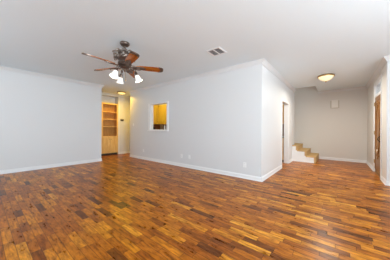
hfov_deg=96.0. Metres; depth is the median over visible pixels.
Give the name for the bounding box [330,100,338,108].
door chime
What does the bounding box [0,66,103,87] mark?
trim
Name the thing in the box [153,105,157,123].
upper cabinet
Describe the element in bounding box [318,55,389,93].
trim
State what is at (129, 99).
wall
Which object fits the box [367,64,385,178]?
wall
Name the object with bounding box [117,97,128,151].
wall
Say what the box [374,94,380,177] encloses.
door
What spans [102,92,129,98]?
trim
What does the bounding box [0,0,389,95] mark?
ceiling
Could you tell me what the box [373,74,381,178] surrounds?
trim
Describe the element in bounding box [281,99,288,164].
trim
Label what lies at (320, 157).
baseboard
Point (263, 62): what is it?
trim
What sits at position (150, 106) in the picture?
trim
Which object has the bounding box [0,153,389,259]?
floor
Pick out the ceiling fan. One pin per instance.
(125, 57)
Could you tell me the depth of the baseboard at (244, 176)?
4.81 m
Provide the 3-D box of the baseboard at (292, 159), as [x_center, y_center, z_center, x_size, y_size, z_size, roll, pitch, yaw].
[3.920,1.159,6.394,0.668,0.070,0.012,0,0,39]
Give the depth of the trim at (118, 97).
8.10 m
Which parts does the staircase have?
panel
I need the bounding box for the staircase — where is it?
[292,143,318,162]
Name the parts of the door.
oval moulding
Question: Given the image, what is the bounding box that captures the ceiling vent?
[206,47,226,55]
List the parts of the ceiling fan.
blade, lamp shade, lamp shade, blade, lamp shade, blade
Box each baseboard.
[0,158,101,173]
[130,154,281,181]
[292,159,313,162]
[319,156,372,170]
[380,175,389,185]
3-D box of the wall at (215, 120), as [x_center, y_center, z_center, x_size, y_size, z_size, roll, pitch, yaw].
[-0.576,-0.201,5.723,5.452,2.740,0.120,0,0,39]
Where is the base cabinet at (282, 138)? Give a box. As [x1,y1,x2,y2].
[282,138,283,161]
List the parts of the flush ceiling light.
lamp shade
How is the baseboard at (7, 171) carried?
attached to the wall at (44, 121)
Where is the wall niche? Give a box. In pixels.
[102,95,116,103]
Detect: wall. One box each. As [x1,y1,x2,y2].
[0,70,101,169]
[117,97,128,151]
[129,99,129,150]
[130,64,263,176]
[263,67,294,175]
[294,86,366,159]
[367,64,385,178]
[386,61,389,180]
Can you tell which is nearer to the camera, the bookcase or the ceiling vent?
the ceiling vent
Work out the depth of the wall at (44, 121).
5.17 m
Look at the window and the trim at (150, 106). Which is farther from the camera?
the trim at (150, 106)
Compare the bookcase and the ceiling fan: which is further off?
the bookcase
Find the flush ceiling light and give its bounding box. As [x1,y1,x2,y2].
[317,73,334,81]
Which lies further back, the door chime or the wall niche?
the wall niche
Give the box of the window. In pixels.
[375,80,380,95]
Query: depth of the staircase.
6.52 m
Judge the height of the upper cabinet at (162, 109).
0.885 m
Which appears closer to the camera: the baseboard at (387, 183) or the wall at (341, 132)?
the baseboard at (387, 183)
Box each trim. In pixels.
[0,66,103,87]
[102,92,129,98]
[118,97,119,153]
[129,59,295,93]
[148,101,168,129]
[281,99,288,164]
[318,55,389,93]
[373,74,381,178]
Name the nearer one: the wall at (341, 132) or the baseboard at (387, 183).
the baseboard at (387, 183)
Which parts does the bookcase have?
door, door frame, panel, door, door frame, panel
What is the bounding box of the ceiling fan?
[82,41,162,83]
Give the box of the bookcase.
[101,102,117,155]
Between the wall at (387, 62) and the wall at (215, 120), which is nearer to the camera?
the wall at (387, 62)
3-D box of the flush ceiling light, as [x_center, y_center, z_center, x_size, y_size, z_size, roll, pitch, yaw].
[3.755,-1.444,5.034,0.410,0.206,0.410,0,0,39]
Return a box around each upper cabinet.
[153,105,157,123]
[158,104,166,124]
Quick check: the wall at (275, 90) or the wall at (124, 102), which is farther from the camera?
the wall at (124, 102)

